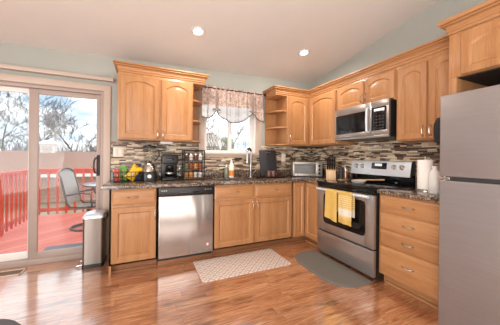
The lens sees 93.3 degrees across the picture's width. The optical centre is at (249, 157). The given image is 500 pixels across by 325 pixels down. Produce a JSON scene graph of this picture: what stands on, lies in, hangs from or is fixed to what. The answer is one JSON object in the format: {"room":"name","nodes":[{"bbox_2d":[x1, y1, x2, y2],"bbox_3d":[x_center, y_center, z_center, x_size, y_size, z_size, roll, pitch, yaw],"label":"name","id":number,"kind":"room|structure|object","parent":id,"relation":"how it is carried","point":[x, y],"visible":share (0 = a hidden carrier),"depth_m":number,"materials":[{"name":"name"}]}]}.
{"room":"kitchen","nodes":[
{"label":"kitchen","id":0,"kind":"room"},
{"bbox_2d":[0,43,311,179],"bbox_3d":[-1.546,-0.082,3.015,5.900,2.528,0.140,1,0,-24],"label":"wall","id":1,"kind":"structure","parent":0,"point":[10,54],"depth_m":2.83,"materials":[{"name":"paint"}]},
{"bbox_2d":[0,80,103,269],"bbox_3d":[-2.638,0.179,2.482,1.915,1.985,0.193,1,0,-24],"label":"door","id":2,"kind":"structure","parent":1,"relation":"in","point":[32,256],"depth_m":2.60,"materials":[{"name":"plastic"}]},
{"bbox_2d":[0,73,110,255],"bbox_3d":[-2.619,0.148,2.441,2.039,2.047,0.024,1,0,-24],"label":"trim","id":3,"kind":"structure","parent":1,"relation":"attached to","point":[3,77],"depth_m":2.83,"materials":[{"name":"paint"}]},
{"bbox_2d":[0,63,113,82],"bbox_3d":[-2.595,-0.943,2.426,2.088,0.052,0.063,1,0,-24],"label":"blind headrail","id":4,"kind":"object","parent":1,"relation":"attached to","point":[2,66],"visible":1,"depth_m":2.60,"materials":[{"name":"paint"}]},
{"bbox_2d":[113,60,208,142],"bbox_3d":[-1.075,-0.627,2.936,1.060,0.850,0.382,1,0,-24],"label":"upper cabinet","id":5,"kind":"object","parent":1,"relation":"attached to","point":[156,105],"visible":1,"depth_m":2.76,"materials":[{"name":"brown wood"}]},
{"bbox_2d":[160,141,172,143],"bbox_3d":[-1.048,-0.185,2.966,0.145,0.032,0.060,1,0,-24],"label":"light","id":6,"kind":"object","parent":5,"relation":"attached to","point":[161,142],"visible":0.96,"depth_m":2.94,"materials":[{"name":"white plastic"}]},
{"bbox_2d":[193,100,200,106],"bbox_3d":[-0.707,-0.717,3.132,0.150,0.018,0.325,1,0,-24],"label":"corner shelf","id":7,"kind":"object","parent":5,"relation":"attached to","point":[196,103],"depth_m":3.09,"materials":[{"name":"brown wood"}]},
{"bbox_2d":[193,120,200,124],"bbox_3d":[-0.709,-0.462,3.132,0.150,0.018,0.325,1,0,-24],"label":"corner shelf","id":8,"kind":"object","parent":5,"relation":"attached to","point":[195,122],"depth_m":3.05,"materials":[{"name":"brown wood"}]},
{"bbox_2d":[111,141,311,171],"bbox_3d":[-0.309,-0.001,3.492,3.030,0.381,0.010,1,0,-24],"label":"tile backsplash","id":9,"kind":"structure","parent":1,"relation":"attached to","point":[133,151],"depth_m":3.24,"materials":[{"name":"tile"}]},
{"bbox_2d":[113,147,123,156],"bbox_3d":[-1.609,-0.068,2.893,0.115,0.118,0.011,1,0,-24],"label":"light switch","id":10,"kind":"object","parent":9,"relation":"attached to","point":[117,151],"visible":1,"depth_m":2.89,"materials":[{"name":"beige plastic"}]},
{"bbox_2d":[281,154,285,161],"bbox_3d":[0.553,0.001,3.872,0.077,0.133,0.009,1,0,-24],"label":"wall outlet","id":11,"kind":"object","parent":9,"relation":"attached to","point":[283,156],"visible":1,"depth_m":3.87,"materials":[{"name":"white plastic"}]},
{"bbox_2d":[198,152,258,157],"bbox_3d":[-0.273,-0.034,3.512,1.010,0.066,0.085,1,0,-24],"label":"trim","id":12,"kind":"structure","parent":1,"relation":"attached to","point":[230,155],"depth_m":3.48,"materials":[{"name":"paint"}]},
{"bbox_2d":[204,114,255,152],"bbox_3d":[-0.303,-0.503,3.576,0.820,0.885,0.120,1,0,-24],"label":"window","id":13,"kind":"structure","parent":1,"relation":"in","point":[252,119],"depth_m":3.60,"materials":[{"name":"white paint"}]},
{"bbox_2d":[199,88,260,153],"bbox_3d":[-0.265,-0.523,3.506,0.980,0.965,0.018,1,0,-24],"label":"trim","id":14,"kind":"structure","parent":1,"relation":"attached to","point":[202,119],"depth_m":3.32,"materials":[{"name":"paint"}]},
{"bbox_2d":[203,86,265,95],"bbox_3d":[-0.235,-0.970,3.461,1.044,0.036,0.085,1,0,-24],"label":"curtain rod","id":15,"kind":"object","parent":1,"relation":"attached to","point":[203,86],"visible":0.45,"depth_m":3.42,"materials":[{"name":"black metal"}]},
{"bbox_2d":[202,85,263,122],"bbox_3d":[-0.220,-0.752,3.423,0.961,0.508,0.095,1,0,-24],"label":"window valance","id":16,"kind":"object","parent":15,"relation":"hanging from","point":[231,106],"visible":1,"depth_m":3.42,"materials":[{"name":"fabric"}]},
{"bbox_2d":[265,93,323,146],"bbox_3d":[0.741,-0.560,3.759,0.922,0.752,0.380,1,0,-24],"label":"upper cabinet","id":17,"kind":"object","parent":1,"relation":"attached to","point":[286,116],"visible":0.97,"depth_m":3.62,"materials":[{"name":"brown wood"}]},
{"bbox_2d":[265,110,286,114],"bbox_3d":[0.401,-0.696,3.635,0.197,0.018,0.322,1,0,-24],"label":"corner shelf","id":18,"kind":"object","parent":17,"relation":"attached to","point":[278,112],"depth_m":3.61,"materials":[{"name":"brown wood"}]},
{"bbox_2d":[265,127,286,129],"bbox_3d":[0.398,-0.451,3.635,0.197,0.018,0.322,1,0,-24],"label":"corner shelf","id":19,"kind":"object","parent":17,"relation":"attached to","point":[266,128],"depth_m":3.59,"materials":[{"name":"brown wood"}]},
{"bbox_2d":[265,144,286,145],"bbox_3d":[0.396,-0.196,3.635,0.197,0.018,0.322,1,0,-24],"label":"corner shelf","id":20,"kind":"object","parent":17,"relation":"attached to","point":[265,144],"depth_m":3.64,"materials":[{"name":"brown wood"}]},
{"bbox_2d":[263,30,462,97],"bbox_3d":[0.969,-0.983,2.802,0.650,0.098,2.308,1,0,-24],"label":"crown molding","id":21,"kind":"structure","parent":17,"relation":"on","point":[442,43],"depth_m":2.63,"materials":[{"name":"brown wood"}]},
{"bbox_2d":[0,0,437,82],"bbox_3d":[-0.087,-1.770,-0.174,5.900,1.357,7.140,1,0,-24],"label":"ceiling","id":22,"kind":"structure","parent":0,"point":[262,38],"depth_m":2.51,"materials":[{"name":"paint"}]},
{"bbox_2d":[190,26,205,36],"bbox_3d":[-0.556,-1.349,2.533,0.164,0.033,0.163,1,0,-24],"label":"recessed light","id":23,"kind":"object","parent":22,"relation":"in","point":[198,31],"visible":1,"depth_m":2.52,"materials":[{"name":"white"}]},
{"bbox_2d":[298,49,309,55],"bbox_3d":[0.716,-1.382,3.121,0.164,0.033,0.163,1,0,-24],"label":"recessed light","id":24,"kind":"object","parent":22,"relation":"in","point":[304,52],"visible":1,"depth_m":3.10,"materials":[{"name":"white"}]},
{"bbox_2d":[0,241,437,324],"bbox_3d":[-0.117,1.256,-0.174,5.900,0.120,7.140,1,0,-24],"label":"floor","id":25,"kind":"structure","parent":0,"point":[61,292],"depth_m":2.01,"materials":[{"name":"brown wood"}]},
{"bbox_2d":[0,319,20,324],"bbox_3d":[-1.022,0.923,0.804,0.366,0.531,0.366,1,0,-24],"label":"stool","id":26,"kind":"object","parent":25,"relation":"on","point":[2,321],"visible":1,"depth_m":0.95,"materials":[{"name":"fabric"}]},
{"bbox_2d":[0,268,26,277],"bbox_3d":[-2.478,1.169,2.366,0.330,0.008,0.145,1,0,-24],"label":"floor vent","id":27,"kind":"object","parent":25,"relation":"in","point":[16,271],"visible":1,"depth_m":2.40,"materials":[{"name":"beige metal"}]},
{"bbox_2d":[0,269,23,275],"bbox_3d":[-2.478,1.170,2.366,0.302,0.005,0.117,1,0,-24],"label":"vent grille","id":28,"kind":"object","parent":27,"relation":"attached to","point":[17,271],"depth_m":2.40,"materials":[{"name":"brown metal"}]},
{"bbox_2d":[76,210,108,268],"bbox_3d":[-1.746,0.891,2.633,0.276,0.578,0.250,1,0,-24],"label":"trash can","id":29,"kind":"object","parent":25,"relation":"on","point":[94,221],"visible":1,"depth_m":2.54,"materials":[{"name":"silver metal"}]},
{"bbox_2d":[109,188,157,275],"bbox_3d":[-1.308,0.753,2.690,0.451,0.869,0.647,1,0,-24],"label":"base cabinet","id":30,"kind":"object","parent":25,"relation":"on","point":[133,213],"visible":0.9,"depth_m":2.43,"materials":[{"name":"brown wood"}]},
{"bbox_2d":[157,186,213,266],"bbox_3d":[-0.826,0.757,2.914,0.604,0.863,0.624,1,0,-24],"label":"dishwasher","id":31,"kind":"object","parent":25,"relation":"on","point":[185,214],"visible":0.98,"depth_m":2.63,"materials":[{"name":"silver metal"}]},
{"bbox_2d":[157,188,158,255],"bbox_3d":[-0.837,0.708,2.939,0.598,0.762,0.570,1,0,-24],"label":"tub","id":32,"kind":"object","parent":31,"relation":"in","point":[158,188],"depth_m":2.56,"materials":[{"name":"black plastic"}]},
{"bbox_2d":[193,248,290,282],"bbox_3d":[-0.088,1.192,2.671,1.010,0.008,0.490,1,0,-24],"label":"kitchen rug","id":33,"kind":"object","parent":25,"relation":"on","point":[218,268],"visible":1,"depth_m":2.62,"materials":[{"name":"beige fabric"}]},
{"bbox_2d":[211,182,305,256],"bbox_3d":[0.090,0.766,3.323,1.394,0.869,0.647,1,0,-24],"label":"base cabinet","id":34,"kind":"object","parent":25,"relation":"on","point":[246,217],"visible":0.94,"depth_m":2.98,"materials":[{"name":"brown wood"}]},
{"bbox_2d":[101,169,352,189],"bbox_3d":[-0.126,0.258,3.075,3.054,0.143,0.922,1,0,-24],"label":"countertop","id":35,"kind":"structure","parent":34,"relation":"on","point":[212,177],"depth_m":3.06,"materials":[{"name":"brown stone"}]},
{"bbox_2d":[113,172,139,182],"bbox_3d":[-1.431,0.219,2.761,0.271,0.118,0.187,1,0,-24],"label":"wire basket","id":36,"kind":"object","parent":35,"relation":"on","point":[131,176],"visible":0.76,"depth_m":2.70,"materials":[{"name":"black metal"}]},
{"bbox_2d":[114,169,119,180],"bbox_3d":[-1.510,0.195,2.685,0.052,0.148,0.044,1,0,-2],"label":"snack bag","id":37,"kind":"object","parent":36,"relation":"in","point":[117,178],"visible":0.92,"depth_m":2.67,"materials":[{"name":"red plastic"}]},
{"bbox_2d":[119,165,126,179],"bbox_3d":[-1.494,0.180,2.782,0.092,0.177,0.043,1,0,7],"label":"snack bag","id":38,"kind":"object","parent":36,"relation":"in","point":[122,168],"visible":0.82,"depth_m":2.77,"materials":[{"name":"green plastic"}]},
{"bbox_2d":[124,163,142,180],"bbox_3d":[-1.364,0.176,2.767,0.196,0.216,0.063,1,0,-24],"label":"snack bag","id":39,"kind":"object","parent":36,"relation":"in","point":[135,168],"visible":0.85,"depth_m":2.76,"materials":[{"name":"yellow plastic"}]},
{"bbox_2d":[142,144,159,180],"bbox_3d":[-1.200,0.061,2.869,0.200,0.440,0.188,1,0,-24],"label":"blender","id":40,"kind":"object","parent":35,"relation":"on","point":[149,171],"visible":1,"depth_m":2.81,"materials":[{"name":"black plastic"}]},
{"bbox_2d":[143,149,159,164],"bbox_3d":[-1.199,-0.016,2.876,0.193,0.215,0.150,1,0,-24],"label":"jar","id":41,"kind":"object","parent":40,"relation":"on","point":[149,162],"depth_m":2.87,"materials":[{"name":"plastic"}]},
{"bbox_2d":[161,154,177,180],"bbox_3d":[-1.017,0.122,3.000,0.190,0.322,0.226,1,0,-24],"label":"coffee maker","id":42,"kind":"object","parent":35,"relation":"on","point":[169,162],"visible":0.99,"depth_m":2.95,"materials":[{"name":"black plastic"}]},
{"bbox_2d":[182,150,204,179],"bbox_3d":[-0.747,0.093,3.124,0.274,0.385,0.155,1,0,-24],"label":"spice rack","id":43,"kind":"object","parent":35,"relation":"on","point":[184,160],"visible":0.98,"depth_m":3.08,"materials":[{"name":"black metal"}]},
{"bbox_2d":[224,164,227,177],"bbox_3d":[-0.337,0.193,3.392,0.057,0.193,0.054,1,0,18],"label":"soap bottle","id":44,"kind":"object","parent":35,"relation":"on","point":[226,168],"visible":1,"depth_m":3.38,"materials":[{"name":"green plastic"}]},
{"bbox_2d":[228,160,233,177],"bbox_3d":[-0.266,0.159,3.420,0.084,0.262,0.083,1,0,-24],"label":"soap bottle","id":45,"kind":"object","parent":35,"relation":"on","point":[231,165],"visible":1,"depth_m":3.39,"materials":[{"name":"white plastic"}]},
{"bbox_2d":[219,179,258,180],"bbox_3d":[-0.121,0.399,3.228,0.680,0.154,0.390,1,0,-24],"label":"sink","id":46,"kind":"object","parent":35,"relation":"in","point":[246,179],"visible":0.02,"depth_m":3.40,"materials":[{"name":"metal"}]},
{"bbox_2d":[246,148,255,176],"bbox_3d":[0.007,0.071,3.537,0.180,0.444,0.073,1,0,-38],"label":"faucet","id":47,"kind":"object","parent":35,"relation":"on","point":[248,149],"visible":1,"depth_m":3.54,"materials":[{"name":"silver metal"}]},
{"bbox_2d":[255,175,285,177],"bbox_3d":[0.313,0.285,3.556,0.524,0.022,0.300,1,0,-24],"label":"serving tray","id":48,"kind":"object","parent":35,"relation":"on","point":[257,176],"visible":0.84,"depth_m":3.47,"materials":[{"name":"brown wood"}]},
{"bbox_2d":[259,150,276,175],"bbox_3d":[0.287,0.086,3.688,0.288,0.402,0.085,1,0,-24],"label":"cutting board","id":49,"kind":"object","parent":48,"relation":"on","point":[267,158],"visible":0.98,"depth_m":3.67,"materials":[{"name":"black plastic"}]},
{"bbox_2d":[266,171,270,176],"bbox_3d":[0.290,0.243,3.507,0.087,0.092,0.072,1,0,15],"label":"mug","id":50,"kind":"object","parent":48,"relation":"on","point":[268,173],"visible":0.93,"depth_m":3.48,"materials":[{"name":"brown ceramic"}]},
{"bbox_2d":[271,171,276,176],"bbox_3d":[0.358,0.244,3.538,0.087,0.092,0.072,1,0,15],"label":"mug","id":51,"kind":"object","parent":48,"relation":"on","point":[273,173],"visible":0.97,"depth_m":3.51,"materials":[{"name":"brown ceramic"}]},
{"bbox_2d":[291,162,321,176],"bbox_3d":[0.897,0.186,3.749,0.450,0.232,0.280,1,0,3],"label":"toaster oven","id":52,"kind":"object","parent":35,"relation":"on","point":[297,168],"visible":0.98,"depth_m":3.64,"materials":[{"name":"silver metal"}]},
{"bbox_2d":[326,161,335,179],"bbox_3d":[1.142,0.179,3.316,0.124,0.250,0.170,1,0,21],"label":"knife block","id":53,"kind":"object","parent":35,"relation":"on","point":[330,174],"visible":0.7,"depth_m":3.24,"materials":[{"name":"brown wood"}]},
{"bbox_3d":[1.285,0.300,3.251,0.144,0.012,0.082,1,0,-24],"label":"stand","id":54,"kind":"object","parent":35,"relation":"on","visible":0},
{"bbox_2d":[339,166,342,178],"bbox_3d":[1.252,0.207,3.241,0.064,0.172,0.064,1,0,-24],"label":"mill","id":55,"kind":"object","parent":54,"relation":"on","point":[340,167],"visible":1,"depth_m":3.22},
{"bbox_2d":[343,166,347,178],"bbox_3d":[1.321,0.207,3.260,0.064,0.172,0.064,1,0,-24],"label":"mill","id":56,"kind":"object","parent":54,"relation":"on","point":[345,169],"visible":0.99,"depth_m":3.24,"materials":[{"name":"orange metal"}]},
{"bbox_2d":[289,182,318,246],"bbox_3d":[0.896,0.774,3.537,0.796,0.869,0.921,1,0,-24],"label":"base cabinet","id":57,"kind":"object","parent":25,"relation":"on","point":[305,194],"visible":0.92,"depth_m":3.26,"materials":[{"name":"brown wood"}]},
{"bbox_2d":[295,250,371,287],"bbox_3d":[0.817,1.196,2.586,0.395,0.018,0.870,1,0,-24],"label":"mat","id":58,"kind":"object","parent":25,"relation":"on","point":[327,269],"visible":1,"depth_m":2.48,"materials":[{"name":"grey fabric"}]},
{"bbox_2d":[316,160,415,278],"bbox_3d":[1.293,0.622,2.758,0.703,1.176,0.810,1,0,-24],"label":"range","id":59,"kind":"object","parent":25,"relation":"on","point":[356,246],"visible":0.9,"depth_m":2.56,"materials":[{"name":"silver metal"}]},
{"bbox_2d":[324,188,338,222],"bbox_3d":[0.941,0.543,2.707,0.055,0.357,0.183,1,0,-24],"label":"dish towel","id":60,"kind":"object","parent":59,"relation":"hanging from","point":[331,196],"visible":0.93,"depth_m":2.69,"materials":[{"name":"yellow fabric"}]},
{"bbox_2d":[338,191,354,226],"bbox_3d":[1.025,0.539,2.520,0.055,0.347,0.183,1,0,-24],"label":"dish towel","id":61,"kind":"object","parent":59,"relation":"hanging from","point":[346,201],"visible":0.98,"depth_m":2.50,"materials":[{"name":"yellow fabric"}]},
{"bbox_2d":[351,179,366,183],"bbox_3d":[1.244,0.278,2.709,0.168,0.037,0.257,1,0,32],"label":"spoon rest","id":62,"kind":"object","parent":59,"relation":"on","point":[352,180],"visible":0.7,"depth_m":2.63,"materials":[{"name":"white ceramic"}]},
{"bbox_2d":[353,179,384,180],"bbox_3d":[1.352,0.253,2.697,0.328,0.025,0.056,1,0,13],"label":"wooden spoon","id":63,"kind":"object","parent":62,"relation":"on","point":[353,179],"visible":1,"depth_m":2.68,"materials":[{"name":"brown wood"}]},
{"bbox_2d":[317,179,415,190],"bbox_3d":[1.319,0.311,2.769,0.651,0.028,0.810,1,0,-24],"label":"cooktop","id":64,"kind":"object","parent":59,"relation":"in","point":[348,184],"depth_m":2.61,"materials":[{"name":"black glass"}]},
{"bbox_2d":[379,194,438,309],"bbox_3d":[1.613,0.782,2.143,0.639,0.870,0.564,1,0,-24],"label":"base cabinet","id":65,"kind":"object","parent":25,"relation":"on","point":[408,227],"visible":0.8,"depth_m":2.01,"materials":[{"name":"brown wood"}]},
{"bbox_2d":[377,177,438,202],"bbox_3d":[1.627,0.276,2.148,0.624,0.143,0.566,1,0,-24],"label":"countertop","id":66,"kind":"structure","parent":65,"relation":"on","point":[407,192],"depth_m":2.07,"materials":[{"name":"brown stone"}]},
{"bbox_2d":[415,157,433,191],"bbox_3d":[1.625,0.150,2.187,0.150,0.318,0.149,1,0,-24],"label":"paper towel roll","id":67,"kind":"object","parent":66,"relation":"on","point":[424,167],"visible":0.76,"depth_m":2.15,"materials":[{"name":"white paper"}]},
{"bbox_2d":[428,166,441,193],"bbox_3d":[1.609,0.191,2.053,0.094,0.235,0.093,1,0,-24],"label":"plastic jug","id":68,"kind":"object","parent":66,"relation":"on","point":[433,182],"visible":0.88,"depth_m":2.03,"materials":[{"name":"white plastic"}]},
{"bbox_2d":[437,84,499,324],"bbox_3d":[1.778,0.397,1.436,0.816,1.635,0.778,1,0,-24],"label":"refrigerator","id":69,"kind":"object","parent":25,"relation":"on","point":[469,186],"visible":1,"depth_m":1.48,"materials":[{"name":"metal"}]},
{"bbox_2d":[433,117,439,141],"bbox_3d":[1.438,-0.221,1.748,0.120,0.214,0.097,1,0,-24],"label":"oven mitt","id":70,"kind":"object","parent":69,"relation":"hanging from","point":[436,129],"visible":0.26,"depth_m":1.74,"materials":[{"name":"fabric"}]},
{"bbox_2d":[437,0,499,93],"bbox_3d":[1.930,0.099,1.448,0.649,2.235,1.058,1,0,-24],"label":"tall cabinet","id":71,"kind":"object","parent":25,"relation":"on","point":[474,51],"visible":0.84,"depth_m":1.64,"materials":[{"name":"brown wood"}]},
{"bbox_2d":[312,0,495,185],"bbox_3d":[2.572,-0.548,0.958,0.100,3.541,7.000,1,0,-24],"label":"wall","id":72,"kind":"structure","parent":0,"point":[422,28],"depth_m":2.64,"materials":[{"name":"paint"}]},
{"bbox_2d":[309,88,353,145],"bbox_3d":[1.183,-0.555,3.481,0.347,0.752,0.593,1,0,-24],"label":"upper cabinet","id":73,"kind":"object","parent":72,"relation":"attached to","point":[323,106],"visible":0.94,"depth_m":3.36,"materials":[{"name":"brown wood"}]},
{"bbox_2d":[337,67,396,109],"bbox_3d":[1.459,-0.765,2.835,0.380,0.328,0.806,1,0,-24],"label":"upper cabinet","id":74,"kind":"object","parent":72,"relation":"attached to","point":[383,85],"visible":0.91,"depth_m":2.69,"materials":[{"name":"brown wood"}]},
{"bbox_2d":[335,98,396,141],"bbox_3d":[1.421,-0.413,2.824,0.433,0.392,0.748,1,0,-24],"label":"microwave","id":75,"kind":"object","parent":74,"relation":"attached to","point":[376,120],"visible":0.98,"depth_m":2.63,"materials":[{"name":"silver metal"}]},
{"bbox_2d":[311,139,439,176],"bbox_3d":[1.550,-0.002,3.071,0.010,0.421,2.310,1,0,-24],"label":"tile backsplash","id":76,"kind":"structure","parent":72,"relation":"attached to","point":[381,150],"depth_m":2.94,"materials":[{"name":"tile"}]},
{"bbox_2d":[396,48,448,142],"bbox_3d":[1.742,-0.544,2.203,0.380,0.764,0.576,1,0,-24],"label":"upper cabinet","id":77,"kind":"object","parent":72,"relation":"attached to","point":[421,83],"visible":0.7,"depth_m":2.18,"materials":[{"name":"brown wood"}]},
{"label":"outside","id":78,"kind":"structure","parent":0,"visible":0},
{"bbox_2d":[4,200,95,217],"bbox_3d":[-11.335,1.811,31.528,80.000,0.050,59.850,1,0,-24],"label":"ground","id":79,"kind":"structure","parent":78,"point":[61,204],"depth_m":8.49,"materials":[{"name":"beige soil"}]},
{"bbox_2d":[0,91,55,150],"bbox_3d":[-15.404,-1.258,13.513,5.770,6.011,6.553,1,0,10],"label":"bare tree","id":80,"kind":"object","parent":79,"relation":"on","point":[7,94],"visible":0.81,"depth_m":14.04,"materials":[{"name":"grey plant"}]},
{"bbox_2d":[0,93,78,150],"bbox_3d":[-14.726,-1.686,16.244,4.808,6.899,5.505,1,0,26],"label":"bare tree","id":81,"kind":"object","parent":79,"relation":"on","point":[52,128],"visible":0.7,"depth_m":16.37,"materials":[{"name":"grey plant"}]},
{"bbox_2d":[0,140,95,204],"bbox_3d":[-12.838,0.441,10.981,12.300,2.660,7.440,1,0,-24],"label":"garage","id":82,"kind":"structure","parent":79,"relation":"on","point":[49,155],"depth_m":10.24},
{"bbox_2d":[0,136,95,151],"bbox_3d":[-17.313,0.082,17.695,19.497,3.313,7.095,1,0,-24],"label":"brush","id":83,"kind":"object","parent":79,"relation":"on","point":[82,149],"visible":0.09,"depth_m":17.94,"materials":[{"name":"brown plant"}]},
{"bbox_2d":[3,100,95,151],"bbox_3d":[-15.697,-1.531,19.073,5.655,6.580,4.796,1,0,4],"label":"bare tree","id":84,"kind":"object","parent":79,"relation":"on","point":[70,118],"visible":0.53,"depth_m":18.95,"materials":[{"name":"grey plant"}]},
{"bbox_2d":[45,127,65,141],"bbox_3d":[-13.695,-0.188,16.650,1.200,3.900,0.200,1,0,-24],"label":"utility pole","id":85,"kind":"object","parent":79,"relation":"on","point":[55,129],"visible":0.39,"depth_m":16.58,"materials":[{"name":"brown wood"}]},
{"bbox_2d":[79,135,95,151],"bbox_3d":[-14.313,-0.336,21.869,2.693,4.209,2.811,1,0,-40],"label":"bare tree","id":86,"kind":"object","parent":79,"relation":"on","point":[81,135],"visible":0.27,"depth_m":21.22,"materials":[{"name":"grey plant"}]},
{"bbox_2d":[206,133,225,149],"bbox_3d":[-5.127,-0.003,16.388,5.400,3.700,5.540,1,0,-24],"label":"house","id":87,"kind":"structure","parent":79,"relation":"on","point":[219,140],"depth_m":15.03,"materials":[{"name":"white"}]},
{"bbox_2d":[206,113,233,149],"bbox_3d":[-2.547,-0.439,12.273,3.163,4.637,2.404,1,0,13],"label":"bare tree","id":88,"kind":"object","parent":79,"relation":"on","point":[211,133],"visible":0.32,"depth_m":12.41,"materials":[{"name":"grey plant"}]},
{"bbox_2d":[221,137,234,150],"bbox_3d":[-1.846,0.133,18.221,1.799,3.492,1.324,1,0,-24],"label":"evergreen shrub","id":89,"kind":"object","parent":79,"relation":"on","point":[222,138],"visible":0.1,"depth_m":17.94,"materials":[{"name":"green plant"}]},
{"bbox_2d":[208,123,248,150],"bbox_3d":[-1.385,-0.388,16.522,3.641,4.554,2.954,1,0,36],"label":"bare tree","id":90,"kind":"object","parent":79,"relation":"on","point":[241,129],"visible":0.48,"depth_m":16.17,"materials":[{"name":"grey plant"}]},
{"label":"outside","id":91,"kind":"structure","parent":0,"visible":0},
{"bbox_2d":[0,212,85,253],"bbox_3d":[-1.871,1.274,4.553,8.000,0.050,2.900,1,0,-24],"label":"floor","id":92,"kind":"structure","parent":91,"point":[53,230],"depth_m":3.83,"materials":[{"name":"red wood"}]},
{"bbox_2d":[0,169,27,236],"bbox_3d":[-3.893,0.731,3.655,0.095,0.995,2.625,1,0,-24],"label":"deck railing","id":93,"kind":"object","parent":92,"relation":"on","point":[7,175],"visible":0.68,"depth_m":3.96,"materials":[{"name":"red wood"}]},
{"bbox_2d":[43,243,81,250],"bbox_3d":[-2.456,1.237,3.202,0.580,0.012,0.380,1,0,-24],"label":"door mat","id":94,"kind":"object","parent":92,"relation":"on","point":[74,244],"visible":0.24,"depth_m":3.27,"materials":[{"name":"grey fabric"}]},
{"bbox_2d":[38,168,95,215],"bbox_3d":[-1.677,0.753,6.173,6.210,0.995,0.095,1,0,-24],"label":"deck railing","id":95,"kind":"object","parent":92,"relation":"on","point":[48,171],"visible":0.09,"depth_m":5.03,"materials":[{"name":"red wood"}]},
{"bbox_2d":[58,167,95,231],"bbox_3d":[-2.926,0.703,4.205,0.652,1.071,0.552,1,0,-12],"label":"patio chair","id":96,"kind":"object","parent":92,"relation":"on","point":[68,180],"visible":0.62,"depth_m":4.13,"materials":[{"name":"metal"}]},
{"bbox_2d":[82,182,95,194],"bbox_3d":[-2.613,0.870,4.600,1.076,0.758,1.076,1,0,-24],"label":"patio table","id":97,"kind":"object","parent":92,"relation":"on","point":[92,185],"visible":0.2,"depth_m":4.28,"materials":[{"name":"clear glass"}]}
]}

